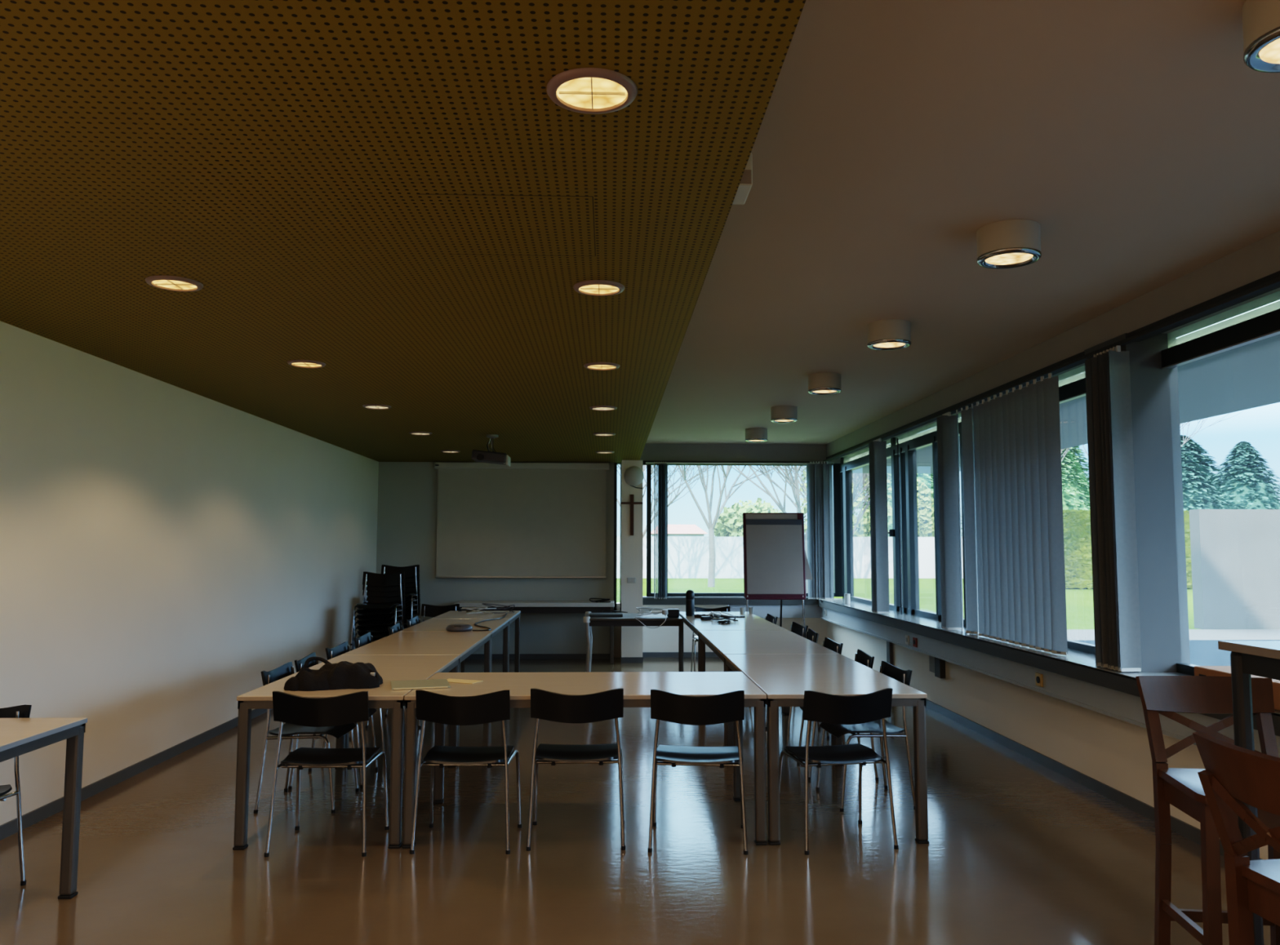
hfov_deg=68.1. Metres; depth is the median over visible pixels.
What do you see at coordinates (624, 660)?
baseboard
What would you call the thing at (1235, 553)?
wall
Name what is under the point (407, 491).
wall
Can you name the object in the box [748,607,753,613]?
drinking glass
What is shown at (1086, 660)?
trim
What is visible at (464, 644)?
conference table
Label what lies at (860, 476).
bare tree
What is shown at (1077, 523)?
hedge
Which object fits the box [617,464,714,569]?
bare tree
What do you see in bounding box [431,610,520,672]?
conference table
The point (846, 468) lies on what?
window
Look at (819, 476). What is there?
vertical blind
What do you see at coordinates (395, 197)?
ceiling
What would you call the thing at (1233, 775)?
bar stool
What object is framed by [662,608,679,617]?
box
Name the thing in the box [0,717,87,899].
conference table
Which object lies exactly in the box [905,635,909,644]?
wall socket
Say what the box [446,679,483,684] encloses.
paper
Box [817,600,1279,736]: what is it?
windowsill
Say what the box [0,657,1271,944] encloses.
floor
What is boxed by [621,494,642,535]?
wall cross
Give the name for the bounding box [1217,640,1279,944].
bar table
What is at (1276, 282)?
blind rail
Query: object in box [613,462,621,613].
window
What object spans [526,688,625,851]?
chair
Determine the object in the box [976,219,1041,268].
ceiling lamp
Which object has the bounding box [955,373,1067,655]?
vertical blind
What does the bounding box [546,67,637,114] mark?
recessed light
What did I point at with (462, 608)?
cable
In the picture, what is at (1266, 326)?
window
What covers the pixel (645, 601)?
trim
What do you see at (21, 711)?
chair
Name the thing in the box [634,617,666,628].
cable
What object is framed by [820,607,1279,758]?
trim
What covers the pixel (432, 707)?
chair
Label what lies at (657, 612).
cable
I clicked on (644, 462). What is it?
trim
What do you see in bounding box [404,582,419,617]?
chair
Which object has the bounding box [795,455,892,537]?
bare tree
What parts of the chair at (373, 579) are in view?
leg, leg, seat, backrest, leg, leg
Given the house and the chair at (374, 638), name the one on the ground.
the house
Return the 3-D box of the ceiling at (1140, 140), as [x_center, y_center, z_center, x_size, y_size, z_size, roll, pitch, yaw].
[-0.020,-1.127,4.554,6.387,0.150,17.300,0,-5,-2]
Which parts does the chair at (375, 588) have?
leg, seat, backrest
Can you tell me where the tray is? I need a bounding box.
[745,597,805,599]
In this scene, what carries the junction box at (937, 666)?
attached to the wall at (1114, 753)
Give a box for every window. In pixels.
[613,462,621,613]
[646,463,842,596]
[840,438,893,609]
[888,422,966,626]
[1058,377,1095,654]
[1160,308,1279,675]
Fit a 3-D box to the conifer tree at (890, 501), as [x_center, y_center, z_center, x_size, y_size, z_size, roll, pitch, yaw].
[16.068,2.269,60.486,6.585,8.094,6.723,-2,-5,25]
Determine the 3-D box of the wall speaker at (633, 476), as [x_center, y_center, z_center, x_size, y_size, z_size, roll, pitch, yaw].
[-0.078,0.063,12.300,0.260,0.295,0.075,0,-5,-2]
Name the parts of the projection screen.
casing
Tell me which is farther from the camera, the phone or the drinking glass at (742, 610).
the drinking glass at (742, 610)
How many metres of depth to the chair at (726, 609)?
11.24 m
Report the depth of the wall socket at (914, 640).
8.80 m
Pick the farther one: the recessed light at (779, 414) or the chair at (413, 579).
the chair at (413, 579)
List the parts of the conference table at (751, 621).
leg, leg, power strip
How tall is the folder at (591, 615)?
0.030 m
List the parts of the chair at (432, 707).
leg, leg, backrest, seat, leg, leg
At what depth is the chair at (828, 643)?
7.10 m
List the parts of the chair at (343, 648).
leg, backrest, leg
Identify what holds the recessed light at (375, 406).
in the ceiling at (395, 197)
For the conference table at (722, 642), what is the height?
0.740 m
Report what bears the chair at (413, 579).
on the chair at (413, 584)
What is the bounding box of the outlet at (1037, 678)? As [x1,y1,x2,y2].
[1035,676,1039,683]
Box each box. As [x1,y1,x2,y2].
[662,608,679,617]
[928,655,945,678]
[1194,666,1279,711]
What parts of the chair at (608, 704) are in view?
leg, leg, seat, backrest, leg, leg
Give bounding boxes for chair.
[0,704,31,885]
[253,662,359,813]
[264,691,389,857]
[288,652,377,790]
[322,641,385,754]
[349,632,421,740]
[350,572,404,645]
[350,577,404,650]
[352,582,404,647]
[352,589,404,649]
[353,596,404,649]
[354,603,404,649]
[355,604,405,648]
[381,564,419,618]
[384,569,419,608]
[384,622,401,716]
[400,595,419,623]
[403,594,420,628]
[404,576,419,615]
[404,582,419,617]
[404,589,419,618]
[405,615,420,627]
[409,689,521,854]
[421,604,459,622]
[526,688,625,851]
[648,689,747,855]
[690,606,730,671]
[765,613,777,624]
[765,628,820,729]
[779,688,898,855]
[785,637,845,751]
[790,622,808,638]
[796,648,878,781]
[816,661,915,812]
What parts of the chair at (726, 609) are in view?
leg, leg, backrest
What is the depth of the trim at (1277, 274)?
5.34 m
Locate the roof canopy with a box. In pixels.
[849,300,1279,473]
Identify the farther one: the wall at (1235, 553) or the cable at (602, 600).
the wall at (1235, 553)
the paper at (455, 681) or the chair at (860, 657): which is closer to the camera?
the paper at (455, 681)
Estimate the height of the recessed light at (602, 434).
0.014 m
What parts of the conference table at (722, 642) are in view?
leg, leg, leg, leg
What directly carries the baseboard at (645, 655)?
attached to the wall at (662, 638)
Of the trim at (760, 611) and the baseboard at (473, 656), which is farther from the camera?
the trim at (760, 611)
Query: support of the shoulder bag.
on the conference table at (389, 668)
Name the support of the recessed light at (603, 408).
in the ceiling at (395, 197)
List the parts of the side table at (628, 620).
leg, leg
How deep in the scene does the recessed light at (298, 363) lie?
5.85 m
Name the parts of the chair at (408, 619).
seat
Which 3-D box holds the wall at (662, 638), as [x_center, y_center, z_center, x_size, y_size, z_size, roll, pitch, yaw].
[1.252,2.141,12.901,3.225,0.720,0.200,0,-5,-2]
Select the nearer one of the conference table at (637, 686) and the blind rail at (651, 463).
the conference table at (637, 686)
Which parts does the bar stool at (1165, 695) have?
leg, rail, seat, rail, leg, rail, leg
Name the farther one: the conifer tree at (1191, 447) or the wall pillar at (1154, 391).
the conifer tree at (1191, 447)
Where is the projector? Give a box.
[471,434,511,466]
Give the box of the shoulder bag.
[284,657,382,691]
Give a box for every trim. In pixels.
[640,443,849,463]
[642,596,808,598]
[642,598,818,604]
[643,461,826,466]
[728,604,821,617]
[817,598,1279,715]
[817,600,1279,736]
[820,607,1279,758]
[826,271,1279,461]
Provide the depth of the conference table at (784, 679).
4.98 m
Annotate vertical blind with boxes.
[653,463,666,599]
[806,461,833,599]
[868,438,889,613]
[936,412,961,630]
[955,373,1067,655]
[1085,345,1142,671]
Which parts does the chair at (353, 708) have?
leg, leg, backrest, seat, leg, leg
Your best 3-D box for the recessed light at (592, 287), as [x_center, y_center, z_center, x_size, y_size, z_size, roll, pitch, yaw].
[-0.179,-0.802,4.137,0.226,0.014,0.226,0,-5,-2]
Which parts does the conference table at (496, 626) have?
leg, leg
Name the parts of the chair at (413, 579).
seat, backrest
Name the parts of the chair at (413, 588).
seat, backrest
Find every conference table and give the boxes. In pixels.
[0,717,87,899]
[232,654,459,849]
[340,631,491,748]
[399,618,509,672]
[402,671,767,848]
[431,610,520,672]
[678,612,786,713]
[697,630,838,746]
[724,653,928,845]
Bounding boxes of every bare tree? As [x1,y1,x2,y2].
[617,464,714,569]
[677,465,774,586]
[728,457,850,592]
[786,444,891,535]
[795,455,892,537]
[918,372,1083,461]
[1080,411,1243,455]
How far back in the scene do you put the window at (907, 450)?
9.95 m
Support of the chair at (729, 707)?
on the floor
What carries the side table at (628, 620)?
on the floor
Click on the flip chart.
(776, 566)
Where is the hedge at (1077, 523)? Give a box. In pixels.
[1062,509,1192,589]
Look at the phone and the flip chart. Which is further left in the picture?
the phone
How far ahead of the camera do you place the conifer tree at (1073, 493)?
40.73 m
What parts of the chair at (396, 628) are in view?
leg, backrest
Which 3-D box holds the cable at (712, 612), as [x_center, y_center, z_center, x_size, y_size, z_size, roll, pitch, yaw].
[0.816,1.480,9.814,0.236,0.072,0.499,1,-5,-11]
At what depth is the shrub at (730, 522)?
49.62 m
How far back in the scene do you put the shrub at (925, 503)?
52.08 m
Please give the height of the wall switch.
0.070 m
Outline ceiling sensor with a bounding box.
[732,152,752,204]
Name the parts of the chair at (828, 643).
leg, leg, backrest, leg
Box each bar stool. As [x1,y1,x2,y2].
[1135,675,1279,944]
[1192,731,1279,944]
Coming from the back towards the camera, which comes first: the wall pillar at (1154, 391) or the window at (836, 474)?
the window at (836, 474)
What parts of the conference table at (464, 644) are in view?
leg, leg, leg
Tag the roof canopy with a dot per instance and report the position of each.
(1246, 377)
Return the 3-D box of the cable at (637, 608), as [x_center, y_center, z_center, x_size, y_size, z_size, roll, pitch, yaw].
[0.099,1.514,10.358,0.348,0.088,0.228,3,-5,-29]
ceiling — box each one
[0,0,805,462]
[645,0,1279,444]
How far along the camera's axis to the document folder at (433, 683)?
5.03 m
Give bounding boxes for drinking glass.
[739,607,745,613]
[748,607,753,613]
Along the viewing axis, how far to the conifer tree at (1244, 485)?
45.86 m
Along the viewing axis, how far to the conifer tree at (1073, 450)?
47.88 m
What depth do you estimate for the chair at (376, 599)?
10.61 m
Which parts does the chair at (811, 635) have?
leg, backrest, leg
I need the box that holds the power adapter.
[700,616,711,620]
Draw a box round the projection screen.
[434,462,609,577]
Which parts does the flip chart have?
leg, leg, clamp knob, leg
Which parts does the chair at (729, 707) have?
leg, leg, seat, backrest, leg, leg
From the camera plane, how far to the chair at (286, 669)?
5.41 m
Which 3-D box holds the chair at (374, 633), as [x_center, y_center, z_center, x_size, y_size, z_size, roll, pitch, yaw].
[-2.887,1.797,10.511,0.489,0.778,0.479,0,-5,-2]
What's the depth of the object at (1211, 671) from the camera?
4.42 m
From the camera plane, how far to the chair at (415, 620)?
9.55 m
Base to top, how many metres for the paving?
0.012 m
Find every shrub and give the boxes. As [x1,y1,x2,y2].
[714,497,781,537]
[916,479,934,537]
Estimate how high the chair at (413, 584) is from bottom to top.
0.778 m
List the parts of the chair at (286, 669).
leg, backrest, leg, leg, seat, leg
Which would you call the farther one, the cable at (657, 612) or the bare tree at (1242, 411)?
the bare tree at (1242, 411)
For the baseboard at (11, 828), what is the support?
attached to the wall at (165, 548)
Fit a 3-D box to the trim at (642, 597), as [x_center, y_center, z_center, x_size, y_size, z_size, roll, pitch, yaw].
[1.210,1.683,12.780,2.400,0.015,0.210,0,-5,-2]
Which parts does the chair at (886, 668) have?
leg, seat, leg, leg, backrest, leg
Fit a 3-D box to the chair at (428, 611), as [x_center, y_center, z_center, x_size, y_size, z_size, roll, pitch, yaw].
[-2.448,1.991,11.437,0.489,0.778,0.479,0,-5,-2]
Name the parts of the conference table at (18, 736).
leg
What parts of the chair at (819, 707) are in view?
leg, leg, seat, backrest, leg, leg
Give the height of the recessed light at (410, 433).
0.014 m
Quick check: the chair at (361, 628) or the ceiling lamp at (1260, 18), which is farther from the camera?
the chair at (361, 628)
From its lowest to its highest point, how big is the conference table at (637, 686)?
0.740 m
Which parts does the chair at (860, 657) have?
leg, leg, leg, backrest, leg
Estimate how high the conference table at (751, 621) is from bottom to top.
0.775 m
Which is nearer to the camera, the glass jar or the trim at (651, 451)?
the glass jar
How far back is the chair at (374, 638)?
10.43 m
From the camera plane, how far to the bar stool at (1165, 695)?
3.15 m
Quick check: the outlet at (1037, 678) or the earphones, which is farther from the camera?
the earphones
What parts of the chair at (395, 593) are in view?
leg, seat, backrest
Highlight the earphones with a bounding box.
[716,620,730,623]
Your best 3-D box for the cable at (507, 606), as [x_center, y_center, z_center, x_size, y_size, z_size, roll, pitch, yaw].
[-1.599,1.533,10.693,0.369,0.105,0.198,1,-5,-9]
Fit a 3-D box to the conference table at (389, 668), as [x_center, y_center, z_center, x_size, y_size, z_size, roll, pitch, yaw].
[-1.614,1.548,5.559,0.817,0.740,1.799,0,-5,-2]
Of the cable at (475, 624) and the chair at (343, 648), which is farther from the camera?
the cable at (475, 624)
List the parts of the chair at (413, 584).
seat, backrest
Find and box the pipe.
[886,641,893,665]
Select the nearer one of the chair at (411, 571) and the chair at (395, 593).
the chair at (395, 593)
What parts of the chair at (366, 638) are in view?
leg, backrest, leg, leg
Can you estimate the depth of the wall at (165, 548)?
6.26 m
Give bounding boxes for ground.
[616,578,1199,629]
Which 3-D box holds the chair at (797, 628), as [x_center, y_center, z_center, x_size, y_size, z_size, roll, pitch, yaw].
[1.284,1.780,8.686,0.479,0.778,0.489,1,-5,-7]
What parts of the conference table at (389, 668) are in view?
leg, leg, leg, leg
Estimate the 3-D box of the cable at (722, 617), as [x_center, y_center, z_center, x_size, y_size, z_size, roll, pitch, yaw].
[0.845,1.476,9.606,0.330,0.052,0.343,-3,-5,32]
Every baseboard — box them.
[0,709,271,840]
[465,653,609,659]
[621,657,643,662]
[642,652,719,657]
[925,698,1263,860]
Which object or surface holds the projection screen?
attached to the wall at (407, 491)
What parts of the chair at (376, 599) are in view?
seat, backrest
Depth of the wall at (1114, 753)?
6.44 m
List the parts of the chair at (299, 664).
leg, backrest, leg, leg, seat, leg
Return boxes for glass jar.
[844,593,850,604]
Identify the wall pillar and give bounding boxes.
[620,460,643,658]
[1084,333,1190,672]
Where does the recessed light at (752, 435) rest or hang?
in the ceiling at (1140, 140)
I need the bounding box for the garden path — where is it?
[1066,629,1279,640]
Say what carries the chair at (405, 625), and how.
on the chair
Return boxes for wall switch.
[626,577,635,582]
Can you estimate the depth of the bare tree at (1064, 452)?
27.69 m
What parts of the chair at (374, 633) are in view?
seat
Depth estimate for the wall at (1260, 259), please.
5.54 m
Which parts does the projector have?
ceiling plate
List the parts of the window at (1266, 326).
frame, pane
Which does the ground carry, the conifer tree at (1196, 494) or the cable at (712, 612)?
the conifer tree at (1196, 494)
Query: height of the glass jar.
0.125 m
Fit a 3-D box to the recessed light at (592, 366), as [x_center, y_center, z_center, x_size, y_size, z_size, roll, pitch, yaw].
[-0.238,-0.662,5.921,0.226,0.014,0.226,0,-5,-2]
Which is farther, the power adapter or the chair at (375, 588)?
the chair at (375, 588)
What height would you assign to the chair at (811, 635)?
0.778 m
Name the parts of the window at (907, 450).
handle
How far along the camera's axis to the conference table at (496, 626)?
9.20 m
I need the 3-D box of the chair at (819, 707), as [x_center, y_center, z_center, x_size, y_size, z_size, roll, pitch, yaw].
[0.996,1.476,4.847,0.489,0.778,0.479,1,-5,-11]
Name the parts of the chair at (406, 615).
seat, backrest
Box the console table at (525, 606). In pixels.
[453,600,614,664]
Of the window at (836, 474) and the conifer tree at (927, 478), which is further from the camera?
the conifer tree at (927, 478)
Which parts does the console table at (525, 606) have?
leg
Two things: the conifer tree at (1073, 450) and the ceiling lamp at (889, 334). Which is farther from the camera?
the conifer tree at (1073, 450)
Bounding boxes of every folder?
[390,679,450,690]
[589,613,622,617]
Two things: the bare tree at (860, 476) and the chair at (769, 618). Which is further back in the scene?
the bare tree at (860, 476)
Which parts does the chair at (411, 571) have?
backrest, seat, leg, leg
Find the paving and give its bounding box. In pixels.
[1075,640,1279,666]
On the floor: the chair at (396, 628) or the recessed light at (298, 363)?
the chair at (396, 628)
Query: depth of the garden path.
16.36 m
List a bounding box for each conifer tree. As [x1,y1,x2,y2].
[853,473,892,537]
[900,433,962,536]
[1061,448,1089,511]
[1067,445,1089,506]
[1180,435,1226,496]
[1181,452,1232,511]
[1209,441,1279,509]
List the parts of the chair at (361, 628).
seat, backrest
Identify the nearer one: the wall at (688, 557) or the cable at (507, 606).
the cable at (507, 606)
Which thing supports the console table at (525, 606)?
on the floor
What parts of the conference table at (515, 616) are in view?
leg, leg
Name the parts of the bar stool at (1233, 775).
leg, rail, seat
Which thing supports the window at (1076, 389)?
in the wall at (1114, 753)
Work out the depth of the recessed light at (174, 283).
4.07 m
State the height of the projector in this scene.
0.310 m
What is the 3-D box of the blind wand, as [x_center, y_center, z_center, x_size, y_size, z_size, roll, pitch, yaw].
[2.659,0.547,9.701,0.014,1.800,0.012,0,-5,-2]
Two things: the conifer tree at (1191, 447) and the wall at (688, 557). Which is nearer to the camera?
the wall at (688, 557)
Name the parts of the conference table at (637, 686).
leg, leg, leg, leg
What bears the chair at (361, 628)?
on the chair at (374, 633)
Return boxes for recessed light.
[145,275,203,292]
[287,360,325,368]
[362,404,391,409]
[408,431,432,435]
[440,449,460,453]
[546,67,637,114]
[573,280,625,296]
[583,362,619,370]
[589,405,617,411]
[592,432,615,436]
[595,450,614,453]
[745,428,768,442]
[770,405,797,422]
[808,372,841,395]
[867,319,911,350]
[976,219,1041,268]
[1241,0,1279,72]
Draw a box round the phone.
[445,624,472,631]
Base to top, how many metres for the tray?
0.033 m
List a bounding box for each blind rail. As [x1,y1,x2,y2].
[645,462,817,464]
[822,276,1279,462]
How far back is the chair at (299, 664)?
6.11 m
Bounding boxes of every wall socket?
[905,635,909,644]
[912,637,917,647]
[1035,672,1043,687]
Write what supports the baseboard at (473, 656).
attached to the wall at (407, 491)
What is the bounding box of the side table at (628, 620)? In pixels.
[583,611,682,672]
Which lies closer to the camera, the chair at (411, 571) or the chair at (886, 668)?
the chair at (886, 668)
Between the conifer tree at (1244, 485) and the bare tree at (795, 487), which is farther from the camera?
the conifer tree at (1244, 485)
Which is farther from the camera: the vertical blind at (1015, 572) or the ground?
the ground
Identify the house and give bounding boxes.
[651,524,707,536]
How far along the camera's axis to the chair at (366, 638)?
7.67 m
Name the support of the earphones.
on the conference table at (751, 621)
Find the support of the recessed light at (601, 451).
in the ceiling at (395, 197)
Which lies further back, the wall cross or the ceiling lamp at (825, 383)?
the wall cross
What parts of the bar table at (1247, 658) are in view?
leg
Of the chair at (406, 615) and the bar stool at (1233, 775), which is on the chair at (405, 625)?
the chair at (406, 615)
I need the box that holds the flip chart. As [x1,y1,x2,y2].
[742,512,812,626]
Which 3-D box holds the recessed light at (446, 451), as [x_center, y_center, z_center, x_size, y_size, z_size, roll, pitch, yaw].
[-2.241,-0.248,11.211,0.226,0.014,0.226,0,-5,-2]
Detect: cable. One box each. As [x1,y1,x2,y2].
[461,607,496,614]
[472,613,506,631]
[482,603,515,613]
[589,598,610,602]
[601,610,627,613]
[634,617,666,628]
[635,607,664,616]
[636,611,666,616]
[708,611,734,620]
[711,614,740,621]
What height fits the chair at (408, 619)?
0.778 m
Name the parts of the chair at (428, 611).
leg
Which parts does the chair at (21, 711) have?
seat, leg, backrest, leg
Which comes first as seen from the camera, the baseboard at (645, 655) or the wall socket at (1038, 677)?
the wall socket at (1038, 677)
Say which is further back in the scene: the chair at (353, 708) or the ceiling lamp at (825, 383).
the ceiling lamp at (825, 383)
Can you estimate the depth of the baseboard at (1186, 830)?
5.99 m
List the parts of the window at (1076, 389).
frame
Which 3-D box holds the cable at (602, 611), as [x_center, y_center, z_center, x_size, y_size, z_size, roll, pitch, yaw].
[-0.280,1.551,10.527,0.286,0.039,0.096,1,-5,-6]
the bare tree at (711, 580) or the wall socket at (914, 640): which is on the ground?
the bare tree at (711, 580)
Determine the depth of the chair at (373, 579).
10.66 m
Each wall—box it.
[0,320,378,825]
[376,462,613,653]
[613,602,827,657]
[616,536,963,578]
[826,231,1279,457]
[826,621,1268,859]
[1189,509,1279,629]
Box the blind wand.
[897,438,902,614]
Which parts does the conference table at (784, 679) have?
leg, leg, leg, leg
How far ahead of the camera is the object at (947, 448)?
8.01 m
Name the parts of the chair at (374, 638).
seat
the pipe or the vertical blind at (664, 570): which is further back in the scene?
the vertical blind at (664, 570)
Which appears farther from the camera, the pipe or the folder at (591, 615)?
the folder at (591, 615)

